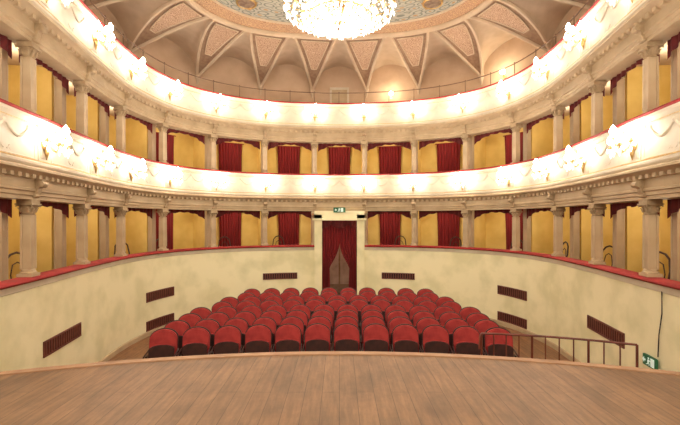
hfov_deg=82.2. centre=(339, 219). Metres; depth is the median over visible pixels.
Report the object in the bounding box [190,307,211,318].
seat
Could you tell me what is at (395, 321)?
seat
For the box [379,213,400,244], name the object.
curtain
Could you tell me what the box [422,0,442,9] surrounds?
ceiling medallion
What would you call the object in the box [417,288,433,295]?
seat
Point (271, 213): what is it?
valance
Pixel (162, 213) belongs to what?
column
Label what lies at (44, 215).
wall
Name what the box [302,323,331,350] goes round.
seat
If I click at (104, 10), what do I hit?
wall
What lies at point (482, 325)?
seat
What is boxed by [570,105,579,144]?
pilaster
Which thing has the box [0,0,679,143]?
balcony
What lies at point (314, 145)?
column
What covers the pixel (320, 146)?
valance
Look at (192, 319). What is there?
seat
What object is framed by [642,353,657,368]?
exit sign
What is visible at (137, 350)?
floor
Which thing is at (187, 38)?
vault
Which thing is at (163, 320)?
air vent
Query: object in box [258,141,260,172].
wall partition
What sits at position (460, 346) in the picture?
seat cushion
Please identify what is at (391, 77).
wall
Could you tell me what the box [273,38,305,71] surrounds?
vault
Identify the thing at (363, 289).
seat
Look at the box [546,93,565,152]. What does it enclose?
column
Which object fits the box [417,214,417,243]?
pilaster
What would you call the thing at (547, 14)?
vault
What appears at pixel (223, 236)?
bentwood chair
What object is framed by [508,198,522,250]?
column
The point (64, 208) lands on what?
valance
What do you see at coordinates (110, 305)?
wall
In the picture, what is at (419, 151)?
wall partition
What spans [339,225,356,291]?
door curtain
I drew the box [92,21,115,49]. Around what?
wall sconce
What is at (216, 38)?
ceiling
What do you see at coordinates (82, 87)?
column
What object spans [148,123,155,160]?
pilaster
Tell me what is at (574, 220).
pilaster
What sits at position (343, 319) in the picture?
seat
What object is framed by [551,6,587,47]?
wall
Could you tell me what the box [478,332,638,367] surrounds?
stair railing
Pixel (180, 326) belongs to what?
seat
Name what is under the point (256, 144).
valance
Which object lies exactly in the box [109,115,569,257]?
wall
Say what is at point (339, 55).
vault
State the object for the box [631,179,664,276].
column
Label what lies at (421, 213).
valance
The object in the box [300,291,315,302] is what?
seat
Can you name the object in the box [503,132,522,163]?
curtain
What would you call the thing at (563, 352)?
baseboard
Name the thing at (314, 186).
wall sconce
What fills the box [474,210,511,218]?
valance
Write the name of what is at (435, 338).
seat
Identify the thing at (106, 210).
valance
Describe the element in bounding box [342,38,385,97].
ceiling
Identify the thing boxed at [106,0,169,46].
vault
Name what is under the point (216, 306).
seat
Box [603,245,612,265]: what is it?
bentwood chair
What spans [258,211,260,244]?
wall partition
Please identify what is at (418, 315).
seat
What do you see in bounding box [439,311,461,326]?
seat
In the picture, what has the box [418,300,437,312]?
seat
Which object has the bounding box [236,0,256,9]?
ceiling medallion
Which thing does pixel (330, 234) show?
door curtain
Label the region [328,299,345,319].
seat
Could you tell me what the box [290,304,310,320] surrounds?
seat
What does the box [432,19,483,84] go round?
ceiling
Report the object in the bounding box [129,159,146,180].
wall sconce
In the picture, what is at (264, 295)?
seat
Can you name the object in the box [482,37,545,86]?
wall
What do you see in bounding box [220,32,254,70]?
vault
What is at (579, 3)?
ceiling
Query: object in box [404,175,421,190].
wall sconce
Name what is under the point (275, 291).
seat
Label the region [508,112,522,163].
column
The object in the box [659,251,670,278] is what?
bentwood chair
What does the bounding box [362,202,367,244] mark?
column
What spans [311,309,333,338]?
seat
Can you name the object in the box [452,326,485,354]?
seat
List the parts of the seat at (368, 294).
backrest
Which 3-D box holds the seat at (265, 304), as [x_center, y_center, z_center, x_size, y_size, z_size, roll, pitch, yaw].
[-1.627,2.374,8.976,0.512,0.992,0.412,0,0,-7]
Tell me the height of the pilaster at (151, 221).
2.127 m
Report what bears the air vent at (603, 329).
in the wall at (110, 305)
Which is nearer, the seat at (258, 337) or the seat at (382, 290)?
the seat at (258, 337)
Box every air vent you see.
[43,322,80,357]
[146,286,173,302]
[146,313,173,331]
[263,272,296,279]
[382,272,414,279]
[497,285,526,300]
[497,311,526,328]
[587,315,624,348]
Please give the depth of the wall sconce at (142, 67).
8.66 m
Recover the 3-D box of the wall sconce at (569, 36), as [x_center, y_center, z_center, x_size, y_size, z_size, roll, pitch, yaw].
[4.337,-3.376,7.177,0.445,0.514,0.411,0,0,-41]
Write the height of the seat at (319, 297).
0.992 m
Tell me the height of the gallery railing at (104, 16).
0.405 m
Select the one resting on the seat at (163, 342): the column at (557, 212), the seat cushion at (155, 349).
the seat cushion at (155, 349)
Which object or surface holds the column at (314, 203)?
on the cushion at (9, 283)
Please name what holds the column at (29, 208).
on the cushion at (9, 283)
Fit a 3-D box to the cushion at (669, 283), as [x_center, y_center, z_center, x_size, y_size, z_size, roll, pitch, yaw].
[3.760,0.837,8.478,3.191,0.063,10.271,0,0,-20]
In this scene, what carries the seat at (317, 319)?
on the floor at (137, 350)
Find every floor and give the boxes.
[0,355,679,424]
[109,325,569,360]
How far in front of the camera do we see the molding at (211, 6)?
10.84 m
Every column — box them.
[14,23,47,113]
[14,179,47,276]
[72,66,96,136]
[72,188,96,264]
[113,93,131,152]
[113,194,131,256]
[156,112,170,163]
[156,198,170,250]
[208,124,217,169]
[208,200,217,246]
[261,130,268,172]
[261,201,268,245]
[311,132,317,173]
[311,202,316,244]
[361,132,367,173]
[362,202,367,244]
[410,130,417,172]
[410,201,417,245]
[461,124,470,169]
[461,200,470,246]
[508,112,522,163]
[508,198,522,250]
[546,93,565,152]
[546,194,565,256]
[582,65,606,136]
[582,188,606,264]
[631,23,664,113]
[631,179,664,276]
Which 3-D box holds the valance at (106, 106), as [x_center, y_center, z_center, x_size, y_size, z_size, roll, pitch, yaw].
[-4.975,-2.383,7.882,0.030,0.270,1.410,0,0,-7]
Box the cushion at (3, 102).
[0,98,679,175]
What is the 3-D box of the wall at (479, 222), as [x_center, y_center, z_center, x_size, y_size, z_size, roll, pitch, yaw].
[4.364,-0.575,12.260,0.130,4.350,0.840,0,0,42]
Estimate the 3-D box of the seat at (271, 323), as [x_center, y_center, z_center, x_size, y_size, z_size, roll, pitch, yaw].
[-1.436,2.374,7.377,0.512,0.992,0.412,0,0,-6]
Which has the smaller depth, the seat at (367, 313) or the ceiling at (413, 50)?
the seat at (367, 313)
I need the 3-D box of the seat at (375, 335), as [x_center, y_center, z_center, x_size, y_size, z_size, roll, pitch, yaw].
[0.653,2.374,6.894,0.512,0.992,0.412,0,0,3]
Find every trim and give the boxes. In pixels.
[0,247,313,296]
[0,351,679,375]
[185,0,493,39]
[212,0,466,26]
[312,211,366,294]
[365,247,679,296]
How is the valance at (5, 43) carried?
hanging from the balcony at (610, 46)
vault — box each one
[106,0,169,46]
[164,19,210,64]
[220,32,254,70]
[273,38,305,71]
[323,40,355,70]
[373,38,405,71]
[424,32,458,70]
[468,19,514,66]
[509,0,572,46]
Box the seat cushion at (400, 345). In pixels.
[394,339,416,351]
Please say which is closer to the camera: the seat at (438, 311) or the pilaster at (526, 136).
the seat at (438, 311)
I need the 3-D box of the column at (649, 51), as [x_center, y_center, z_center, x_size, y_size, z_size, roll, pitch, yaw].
[4.389,-2.140,5.583,0.342,1.340,0.226,0,0,9]
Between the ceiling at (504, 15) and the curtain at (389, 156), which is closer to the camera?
the ceiling at (504, 15)
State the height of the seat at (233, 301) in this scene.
0.992 m
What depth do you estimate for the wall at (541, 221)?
10.48 m
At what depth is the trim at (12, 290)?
8.45 m
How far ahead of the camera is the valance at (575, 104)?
8.16 m
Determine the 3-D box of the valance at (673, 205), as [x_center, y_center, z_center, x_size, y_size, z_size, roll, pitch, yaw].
[4.498,-0.153,4.774,0.030,0.270,1.410,0,0,8]
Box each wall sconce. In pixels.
[41,125,72,159]
[46,0,72,5]
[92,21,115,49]
[92,145,115,172]
[129,56,146,79]
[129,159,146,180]
[165,80,182,99]
[165,167,182,185]
[209,94,227,112]
[209,172,227,190]
[257,101,275,118]
[257,175,275,191]
[306,103,323,120]
[306,176,323,191]
[355,103,372,120]
[355,176,372,191]
[403,101,421,118]
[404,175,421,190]
[451,94,469,112]
[451,172,469,190]
[496,80,512,99]
[496,167,512,186]
[532,56,549,79]
[532,159,549,180]
[564,21,586,50]
[564,145,586,172]
[606,0,632,5]
[606,125,637,159]
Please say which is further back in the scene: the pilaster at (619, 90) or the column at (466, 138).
the column at (466, 138)
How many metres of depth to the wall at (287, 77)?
13.68 m
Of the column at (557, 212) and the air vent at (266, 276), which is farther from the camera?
the air vent at (266, 276)
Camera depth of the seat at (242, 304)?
9.02 m
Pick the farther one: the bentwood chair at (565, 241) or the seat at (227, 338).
the bentwood chair at (565, 241)
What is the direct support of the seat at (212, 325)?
on the floor at (137, 350)
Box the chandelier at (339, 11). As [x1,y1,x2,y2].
[283,0,396,39]
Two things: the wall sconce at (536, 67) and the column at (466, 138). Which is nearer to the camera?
the wall sconce at (536, 67)
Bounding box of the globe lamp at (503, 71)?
[500,69,506,77]
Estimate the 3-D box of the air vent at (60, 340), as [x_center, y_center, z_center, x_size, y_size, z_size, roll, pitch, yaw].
[-4.486,1.930,6.347,0.022,0.240,1.140,0,0,-10]
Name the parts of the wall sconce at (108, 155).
plate, bulb, bulb, bulb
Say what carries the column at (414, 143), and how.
on the balcony at (656, 159)
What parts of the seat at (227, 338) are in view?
backrest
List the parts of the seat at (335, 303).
backrest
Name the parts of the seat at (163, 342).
backrest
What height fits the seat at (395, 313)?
0.992 m
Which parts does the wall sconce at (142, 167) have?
plate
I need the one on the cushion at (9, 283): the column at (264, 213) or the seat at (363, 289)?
the column at (264, 213)
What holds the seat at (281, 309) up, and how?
on the floor at (137, 350)
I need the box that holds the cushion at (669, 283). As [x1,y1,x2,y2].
[365,245,679,289]
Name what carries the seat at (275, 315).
on the floor at (137, 350)
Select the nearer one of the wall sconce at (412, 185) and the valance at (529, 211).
the valance at (529, 211)
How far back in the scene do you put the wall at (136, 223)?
10.48 m
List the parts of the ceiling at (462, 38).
panel moulding, painted panel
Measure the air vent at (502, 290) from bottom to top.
0.240 m
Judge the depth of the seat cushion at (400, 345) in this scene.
6.82 m
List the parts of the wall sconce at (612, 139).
bulb, arm, bulb, arm, bulb, plate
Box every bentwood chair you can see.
[8,251,19,278]
[114,243,129,253]
[218,236,230,246]
[449,236,461,246]
[562,241,568,256]
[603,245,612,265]
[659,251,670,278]
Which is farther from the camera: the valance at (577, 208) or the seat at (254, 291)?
the seat at (254, 291)
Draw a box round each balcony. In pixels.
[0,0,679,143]
[0,98,679,210]
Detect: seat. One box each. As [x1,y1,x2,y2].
[143,328,178,358]
[164,320,190,352]
[177,326,210,355]
[178,313,201,326]
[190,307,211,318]
[195,319,219,350]
[206,312,229,326]
[210,325,241,353]
[211,301,232,312]
[216,306,237,318]
[221,297,238,308]
[224,317,248,349]
[233,311,255,326]
[236,300,255,311]
[237,292,254,301]
[241,305,262,318]
[241,324,272,352]
[243,296,260,306]
[244,289,259,297]
[252,317,276,348]
[259,292,274,302]
[259,300,278,311]
[260,310,281,327]
[264,288,279,295]
[264,295,282,304]
[266,305,286,319]
[272,323,301,351]
[279,291,295,302]
[280,316,304,347]
[282,299,300,312]
[283,288,299,295]
[285,310,307,334]
[286,295,304,304]
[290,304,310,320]
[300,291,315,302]
[302,287,318,294]
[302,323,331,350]
[305,299,323,314]
[307,295,325,303]
[307,316,331,342]
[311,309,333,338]
[313,304,334,326]
[320,291,335,303]
[321,287,337,294]
[328,295,346,303]
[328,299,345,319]
[332,323,361,350]
[333,316,357,342]
[336,309,359,330]
[337,304,359,326]
[340,287,356,294]
[340,291,355,303]
[349,295,367,303]
[350,299,367,322]
[359,287,375,294]
[360,291,375,303]
[360,304,381,326]
[360,310,383,334]
[360,316,385,347]
[362,323,391,351]
[370,295,388,303]
[372,299,390,319]
[378,288,394,294]
[380,291,396,304]
[384,304,405,326]
[387,310,409,328]
[388,316,412,348]
[391,324,421,352]
[392,295,409,304]
[395,300,413,314]
[397,288,413,295]
[401,292,417,302]
[409,305,429,320]
[412,311,435,326]
[413,296,431,305]
[416,317,440,348]
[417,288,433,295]
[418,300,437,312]
[421,292,438,301]
[421,325,452,353]
[433,306,454,320]
[435,296,454,306]
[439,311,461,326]
[441,301,461,313]
[444,318,469,353]
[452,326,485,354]
[459,307,480,320]
[466,312,489,326]
[474,319,498,349]
[484,327,517,356]
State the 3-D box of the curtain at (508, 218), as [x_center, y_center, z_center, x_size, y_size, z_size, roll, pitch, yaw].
[5.315,0.627,11.683,0.080,1.925,0.860,0,0,-34]
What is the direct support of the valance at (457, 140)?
hanging from the balcony at (610, 46)
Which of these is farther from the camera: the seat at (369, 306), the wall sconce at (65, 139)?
the seat at (369, 306)
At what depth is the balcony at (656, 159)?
8.24 m
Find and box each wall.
[0,250,679,371]
[8,65,54,278]
[66,95,99,265]
[91,6,127,47]
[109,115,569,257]
[125,118,147,253]
[133,37,196,86]
[193,134,204,247]
[197,57,259,98]
[260,64,311,101]
[312,66,365,102]
[322,220,356,220]
[366,64,418,101]
[419,57,481,98]
[474,134,485,247]
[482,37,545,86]
[531,118,553,253]
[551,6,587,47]
[578,95,612,265]
[624,65,670,278]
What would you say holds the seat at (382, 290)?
on the floor at (137, 350)
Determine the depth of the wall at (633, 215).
6.99 m
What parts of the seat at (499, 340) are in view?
backrest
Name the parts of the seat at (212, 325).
backrest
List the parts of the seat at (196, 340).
backrest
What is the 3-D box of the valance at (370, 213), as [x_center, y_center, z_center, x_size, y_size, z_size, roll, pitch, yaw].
[1.616,-0.153,12.702,1.410,0.270,0.030,0,0,9]
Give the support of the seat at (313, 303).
on the floor at (137, 350)
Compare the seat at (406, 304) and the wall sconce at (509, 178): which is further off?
the wall sconce at (509, 178)
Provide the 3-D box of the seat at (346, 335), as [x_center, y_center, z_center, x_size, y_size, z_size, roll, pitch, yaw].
[0.131,2.374,6.908,0.512,0.992,0.412,0,0,1]
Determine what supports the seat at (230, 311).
on the floor at (137, 350)
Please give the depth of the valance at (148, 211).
9.79 m
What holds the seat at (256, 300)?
on the floor at (137, 350)
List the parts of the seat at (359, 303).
backrest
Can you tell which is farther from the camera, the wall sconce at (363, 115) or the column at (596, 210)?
the wall sconce at (363, 115)
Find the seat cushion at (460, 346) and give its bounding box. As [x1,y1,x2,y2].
[455,341,477,351]
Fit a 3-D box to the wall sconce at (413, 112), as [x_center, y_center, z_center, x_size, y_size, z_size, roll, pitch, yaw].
[2.245,-3.376,12.003,0.445,0.514,0.411,0,0,-23]
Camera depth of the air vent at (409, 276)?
12.39 m
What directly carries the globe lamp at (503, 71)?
attached to the wall at (515, 49)
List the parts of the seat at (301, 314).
backrest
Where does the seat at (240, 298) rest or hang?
on the floor at (137, 350)
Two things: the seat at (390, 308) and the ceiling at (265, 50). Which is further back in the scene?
the ceiling at (265, 50)
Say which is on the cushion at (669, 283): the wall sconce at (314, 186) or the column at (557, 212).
the column at (557, 212)
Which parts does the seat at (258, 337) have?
backrest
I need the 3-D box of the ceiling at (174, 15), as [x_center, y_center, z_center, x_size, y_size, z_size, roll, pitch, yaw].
[-4.707,-4.872,10.261,2.376,1.103,1.053,0,0,19]
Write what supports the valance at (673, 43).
hanging from the balcony at (610, 46)
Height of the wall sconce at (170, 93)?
0.514 m
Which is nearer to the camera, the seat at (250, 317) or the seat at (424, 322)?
the seat at (424, 322)
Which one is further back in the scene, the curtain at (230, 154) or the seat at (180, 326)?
the curtain at (230, 154)
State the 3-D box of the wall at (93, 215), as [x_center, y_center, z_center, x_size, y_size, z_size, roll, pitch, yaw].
[-5.772,-0.575,8.671,0.842,4.350,0.126,0,0,0]
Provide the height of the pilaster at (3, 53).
2.037 m
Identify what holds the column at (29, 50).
on the balcony at (656, 159)
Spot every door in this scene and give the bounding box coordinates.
[330,87,348,102]
[330,243,348,292]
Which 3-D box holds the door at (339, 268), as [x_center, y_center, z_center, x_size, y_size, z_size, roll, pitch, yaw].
[0.000,1.810,15.355,1.000,2.120,0.050,0,0,0]
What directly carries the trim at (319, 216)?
attached to the wall at (110, 305)
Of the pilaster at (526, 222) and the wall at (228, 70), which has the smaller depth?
the pilaster at (526, 222)
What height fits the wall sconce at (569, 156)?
0.514 m
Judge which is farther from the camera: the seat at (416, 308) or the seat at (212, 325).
the seat at (416, 308)
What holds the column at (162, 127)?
on the balcony at (656, 159)
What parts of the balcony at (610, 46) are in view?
relief panel, relief panel, relief panel, relief panel, relief panel, relief panel, relief panel, relief panel, relief panel, relief panel, relief panel, relief panel, relief panel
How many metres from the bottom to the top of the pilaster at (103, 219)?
2.127 m
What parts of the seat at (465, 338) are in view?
backrest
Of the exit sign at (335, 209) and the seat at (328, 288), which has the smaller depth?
the seat at (328, 288)
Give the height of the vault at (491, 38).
0.850 m
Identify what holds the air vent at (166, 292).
in the wall at (110, 305)
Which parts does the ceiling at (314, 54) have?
painted panel, panel moulding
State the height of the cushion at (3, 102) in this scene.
0.050 m
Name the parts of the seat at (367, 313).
backrest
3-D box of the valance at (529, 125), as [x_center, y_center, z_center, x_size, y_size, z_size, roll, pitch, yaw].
[4.992,-2.383,9.510,0.030,0.270,1.410,0,0,-7]
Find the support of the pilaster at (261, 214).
on the floor
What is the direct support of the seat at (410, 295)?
on the floor at (137, 350)
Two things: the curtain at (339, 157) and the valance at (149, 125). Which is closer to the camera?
the valance at (149, 125)
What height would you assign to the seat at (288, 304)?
0.992 m
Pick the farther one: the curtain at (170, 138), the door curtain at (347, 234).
the door curtain at (347, 234)
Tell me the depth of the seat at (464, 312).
8.38 m
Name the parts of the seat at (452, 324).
backrest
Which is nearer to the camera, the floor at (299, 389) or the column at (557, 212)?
the floor at (299, 389)
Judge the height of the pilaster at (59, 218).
2.127 m
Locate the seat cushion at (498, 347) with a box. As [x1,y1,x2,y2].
[487,343,511,352]
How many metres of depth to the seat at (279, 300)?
9.64 m
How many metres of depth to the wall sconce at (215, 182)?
11.23 m
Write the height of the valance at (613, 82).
0.270 m
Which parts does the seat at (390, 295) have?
backrest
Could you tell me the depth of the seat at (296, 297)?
9.68 m
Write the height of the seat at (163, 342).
0.992 m
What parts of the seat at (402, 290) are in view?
backrest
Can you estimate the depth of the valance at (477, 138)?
11.28 m
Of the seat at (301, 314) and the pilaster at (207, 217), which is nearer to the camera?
the seat at (301, 314)
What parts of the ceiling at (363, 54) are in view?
panel moulding, painted panel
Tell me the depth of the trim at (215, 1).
10.67 m
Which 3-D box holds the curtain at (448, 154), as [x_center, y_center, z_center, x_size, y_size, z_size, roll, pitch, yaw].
[3.677,-1.663,13.144,0.900,1.885,0.080,0,0,28]
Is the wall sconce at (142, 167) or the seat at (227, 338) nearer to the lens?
the seat at (227, 338)
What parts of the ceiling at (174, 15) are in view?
painted panel, panel moulding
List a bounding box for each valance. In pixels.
[0,34,11,58]
[0,199,11,217]
[19,54,68,93]
[19,202,68,217]
[74,88,109,116]
[74,206,109,218]
[114,110,151,132]
[114,208,151,218]
[166,128,204,143]
[166,210,204,218]
[215,138,259,148]
[215,211,259,218]
[268,142,310,150]
[268,211,310,218]
[318,143,360,150]
[322,221,356,227]
[367,142,410,151]
[367,211,410,218]
[419,138,462,149]
[419,211,462,218]
[474,128,512,144]
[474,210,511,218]
[527,110,563,132]
[527,208,563,218]
[570,87,604,116]
[570,205,604,217]
[610,54,659,94]
[610,202,659,218]
[667,32,679,59]
[667,198,679,218]
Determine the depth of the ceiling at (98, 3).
8.86 m
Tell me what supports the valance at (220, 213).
hanging from the balcony at (656, 159)
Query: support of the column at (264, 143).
on the balcony at (656, 159)
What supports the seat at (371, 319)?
on the floor at (137, 350)
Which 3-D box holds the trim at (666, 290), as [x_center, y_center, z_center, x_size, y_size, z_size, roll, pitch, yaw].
[3.767,0.920,8.480,3.161,0.100,10.258,0,0,-20]
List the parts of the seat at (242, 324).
backrest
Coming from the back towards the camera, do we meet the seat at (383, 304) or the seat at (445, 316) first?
the seat at (383, 304)
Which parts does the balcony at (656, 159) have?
relief panel, relief panel, relief panel, relief panel, relief panel, relief panel, relief panel, relief panel, relief panel, relief panel, relief panel, relief panel, relief panel, relief panel, relief panel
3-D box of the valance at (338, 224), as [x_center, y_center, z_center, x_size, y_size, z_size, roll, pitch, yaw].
[0.000,0.145,12.520,1.120,0.250,0.060,0,0,0]
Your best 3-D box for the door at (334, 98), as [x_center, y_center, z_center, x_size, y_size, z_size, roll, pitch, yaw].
[0.000,-3.900,13.815,0.680,1.580,0.050,0,0,0]
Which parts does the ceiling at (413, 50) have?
panel moulding, painted panel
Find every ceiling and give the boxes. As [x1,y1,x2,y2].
[8,42,670,137]
[82,0,125,9]
[128,0,210,52]
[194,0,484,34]
[195,19,246,84]
[217,0,461,24]
[249,32,288,94]
[293,38,335,97]
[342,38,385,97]
[390,32,429,94]
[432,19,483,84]
[468,0,550,52]
[553,0,595,9]
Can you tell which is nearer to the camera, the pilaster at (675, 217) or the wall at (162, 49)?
the pilaster at (675, 217)
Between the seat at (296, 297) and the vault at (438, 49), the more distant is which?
the vault at (438, 49)
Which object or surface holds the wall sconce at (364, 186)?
attached to the balcony at (656, 159)
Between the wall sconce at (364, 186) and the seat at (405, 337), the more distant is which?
the wall sconce at (364, 186)
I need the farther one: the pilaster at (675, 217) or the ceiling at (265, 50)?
the ceiling at (265, 50)
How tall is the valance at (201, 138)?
0.270 m
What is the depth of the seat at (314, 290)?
10.78 m
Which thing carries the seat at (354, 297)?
on the floor at (137, 350)
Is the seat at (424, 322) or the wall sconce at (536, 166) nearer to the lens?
the seat at (424, 322)
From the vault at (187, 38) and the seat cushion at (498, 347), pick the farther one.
the vault at (187, 38)
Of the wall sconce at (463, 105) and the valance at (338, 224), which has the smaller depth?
the wall sconce at (463, 105)
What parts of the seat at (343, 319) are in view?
backrest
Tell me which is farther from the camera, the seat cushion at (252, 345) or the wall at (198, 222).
the wall at (198, 222)
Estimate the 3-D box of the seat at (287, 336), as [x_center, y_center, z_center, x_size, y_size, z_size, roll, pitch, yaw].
[-0.914,2.374,6.879,0.512,0.992,0.412,0,0,-4]
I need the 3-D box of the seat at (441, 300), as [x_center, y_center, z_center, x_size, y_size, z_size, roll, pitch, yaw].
[2.560,2.374,9.380,0.512,0.992,0.412,0,0,10]
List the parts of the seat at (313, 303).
backrest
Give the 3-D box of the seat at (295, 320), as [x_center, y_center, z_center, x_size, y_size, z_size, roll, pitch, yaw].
[-0.914,2.374,7.419,0.512,0.992,0.412,0,0,-4]
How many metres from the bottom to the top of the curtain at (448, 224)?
1.925 m
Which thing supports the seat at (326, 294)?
on the floor at (137, 350)
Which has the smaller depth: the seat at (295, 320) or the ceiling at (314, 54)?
the seat at (295, 320)
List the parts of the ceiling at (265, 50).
painted panel, panel moulding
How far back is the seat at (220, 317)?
7.89 m
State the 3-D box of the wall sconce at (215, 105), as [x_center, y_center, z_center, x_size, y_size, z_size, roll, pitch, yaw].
[-3.514,-3.376,11.312,0.411,0.514,0.445,0,0,6]
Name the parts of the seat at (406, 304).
backrest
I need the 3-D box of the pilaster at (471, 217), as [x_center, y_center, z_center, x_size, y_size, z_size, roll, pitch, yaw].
[4.006,0.535,11.862,0.226,2.127,0.226,0,0,42]
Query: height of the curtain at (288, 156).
1.885 m
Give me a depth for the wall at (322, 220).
15.40 m
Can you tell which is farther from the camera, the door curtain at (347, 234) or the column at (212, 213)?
the door curtain at (347, 234)
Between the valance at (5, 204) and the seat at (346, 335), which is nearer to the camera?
the valance at (5, 204)
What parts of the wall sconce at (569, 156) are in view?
bulb, bulb, bulb, plate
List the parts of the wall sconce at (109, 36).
plate, bulb, bulb, bulb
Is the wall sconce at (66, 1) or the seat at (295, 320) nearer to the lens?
the wall sconce at (66, 1)
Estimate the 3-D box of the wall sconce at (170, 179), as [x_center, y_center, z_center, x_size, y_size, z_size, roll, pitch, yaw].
[-4.297,-1.116,10.153,0.361,0.514,0.563,0,0,19]
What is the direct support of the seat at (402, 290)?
on the floor at (137, 350)
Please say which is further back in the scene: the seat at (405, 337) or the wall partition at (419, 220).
the wall partition at (419, 220)
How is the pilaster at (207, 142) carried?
on the floor
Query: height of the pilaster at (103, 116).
2.037 m
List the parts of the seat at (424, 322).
backrest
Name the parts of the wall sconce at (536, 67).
plate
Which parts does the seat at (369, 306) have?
backrest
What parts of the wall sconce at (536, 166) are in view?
plate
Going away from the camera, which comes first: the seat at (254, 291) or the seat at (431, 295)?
the seat at (431, 295)
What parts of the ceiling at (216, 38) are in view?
painted panel, panel moulding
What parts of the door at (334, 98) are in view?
door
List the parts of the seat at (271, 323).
backrest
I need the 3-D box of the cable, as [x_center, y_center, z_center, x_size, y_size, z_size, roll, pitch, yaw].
[4.291,1.400,5.223,0.016,0.900,0.095,0,0,9]
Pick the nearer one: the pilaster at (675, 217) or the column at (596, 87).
the pilaster at (675, 217)
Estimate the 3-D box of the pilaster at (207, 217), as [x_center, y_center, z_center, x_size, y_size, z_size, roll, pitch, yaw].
[-4.006,0.535,11.862,0.226,2.127,0.226,0,0,-42]
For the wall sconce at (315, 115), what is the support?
attached to the balcony at (610, 46)
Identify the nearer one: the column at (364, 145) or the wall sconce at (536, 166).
the wall sconce at (536, 166)
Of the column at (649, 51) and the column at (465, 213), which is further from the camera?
the column at (465, 213)
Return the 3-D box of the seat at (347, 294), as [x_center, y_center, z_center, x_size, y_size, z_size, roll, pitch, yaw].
[0.231,2.374,10.147,0.512,0.992,0.412,0,0,1]
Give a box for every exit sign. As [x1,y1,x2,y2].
[333,207,344,211]
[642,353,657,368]
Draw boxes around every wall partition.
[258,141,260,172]
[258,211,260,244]
[418,141,420,172]
[418,211,420,244]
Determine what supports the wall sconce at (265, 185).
attached to the balcony at (656, 159)
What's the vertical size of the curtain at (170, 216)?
1.925 m
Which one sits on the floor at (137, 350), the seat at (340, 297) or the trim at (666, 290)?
the seat at (340, 297)
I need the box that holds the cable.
[657,291,662,356]
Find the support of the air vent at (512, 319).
in the wall at (110, 305)
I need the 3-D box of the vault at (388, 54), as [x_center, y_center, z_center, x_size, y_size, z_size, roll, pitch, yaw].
[1.840,-5.025,12.617,1.774,0.850,2.330,0,0,0]
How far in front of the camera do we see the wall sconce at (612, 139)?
5.58 m
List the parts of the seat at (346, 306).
backrest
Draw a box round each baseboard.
[98,325,164,361]
[489,318,579,361]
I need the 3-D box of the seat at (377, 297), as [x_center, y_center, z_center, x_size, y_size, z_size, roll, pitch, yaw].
[0.994,2.374,9.574,0.512,0.992,0.412,0,0,4]
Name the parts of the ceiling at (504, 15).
panel moulding, painted panel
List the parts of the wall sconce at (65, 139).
plate, bulb, arm, bulb, arm, bulb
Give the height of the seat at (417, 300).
0.992 m
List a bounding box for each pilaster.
[0,46,7,100]
[0,211,7,280]
[50,71,65,125]
[54,203,65,268]
[99,105,108,144]
[99,211,108,258]
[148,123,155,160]
[148,209,155,251]
[204,135,209,168]
[205,210,209,246]
[261,214,261,243]
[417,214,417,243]
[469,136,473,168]
[469,210,473,246]
[523,123,530,160]
[523,209,530,251]
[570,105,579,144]
[570,211,579,258]
[613,71,628,125]
[613,203,624,268]
[670,209,679,280]
[671,42,679,100]
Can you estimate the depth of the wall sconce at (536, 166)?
8.66 m
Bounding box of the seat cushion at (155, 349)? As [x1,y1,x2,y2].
[150,344,174,354]
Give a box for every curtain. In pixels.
[156,132,175,163]
[156,209,172,250]
[217,210,240,246]
[218,142,243,171]
[276,146,299,173]
[278,213,298,244]
[322,225,338,289]
[327,147,351,173]
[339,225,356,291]
[379,146,402,173]
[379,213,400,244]
[435,142,460,171]
[437,213,459,246]
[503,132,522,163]
[505,209,522,250]
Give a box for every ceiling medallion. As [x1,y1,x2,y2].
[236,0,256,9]
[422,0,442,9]
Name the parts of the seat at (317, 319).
backrest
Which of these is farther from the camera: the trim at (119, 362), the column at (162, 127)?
the column at (162, 127)
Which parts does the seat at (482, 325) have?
backrest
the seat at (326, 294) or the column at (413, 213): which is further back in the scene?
the column at (413, 213)
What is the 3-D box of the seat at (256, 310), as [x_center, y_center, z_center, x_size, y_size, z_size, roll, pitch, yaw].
[-1.908,2.374,8.402,0.512,0.992,0.412,0,0,-8]
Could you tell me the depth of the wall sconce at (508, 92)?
10.10 m
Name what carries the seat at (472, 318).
on the floor at (137, 350)
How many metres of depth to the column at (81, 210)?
7.07 m
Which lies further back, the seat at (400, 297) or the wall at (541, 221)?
the wall at (541, 221)
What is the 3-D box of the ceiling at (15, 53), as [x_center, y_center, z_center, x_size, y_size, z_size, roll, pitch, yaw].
[0.000,-2.850,8.531,12.387,0.200,10.940,0,0,0]
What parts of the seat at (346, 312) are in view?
backrest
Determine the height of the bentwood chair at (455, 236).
1.079 m
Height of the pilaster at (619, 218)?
2.127 m
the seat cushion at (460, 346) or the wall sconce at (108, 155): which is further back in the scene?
the wall sconce at (108, 155)
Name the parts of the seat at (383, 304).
backrest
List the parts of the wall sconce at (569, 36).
bulb, bulb, bulb, plate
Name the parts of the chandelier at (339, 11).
arm, arm, stem, ring frame, ring frame, arm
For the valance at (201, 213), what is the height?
0.270 m
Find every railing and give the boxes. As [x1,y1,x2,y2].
[84,0,594,102]
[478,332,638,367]
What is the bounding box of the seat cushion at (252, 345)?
[247,340,269,351]
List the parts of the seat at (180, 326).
backrest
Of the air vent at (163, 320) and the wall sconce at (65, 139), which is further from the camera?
the air vent at (163, 320)
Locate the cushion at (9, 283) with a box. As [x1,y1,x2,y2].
[0,245,313,289]
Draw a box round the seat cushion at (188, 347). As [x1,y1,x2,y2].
[183,342,207,352]
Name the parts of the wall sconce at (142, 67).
plate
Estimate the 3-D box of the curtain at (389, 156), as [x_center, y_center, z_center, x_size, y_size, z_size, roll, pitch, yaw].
[1.786,-1.663,13.758,0.900,1.885,0.080,0,0,9]
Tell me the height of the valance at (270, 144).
0.270 m

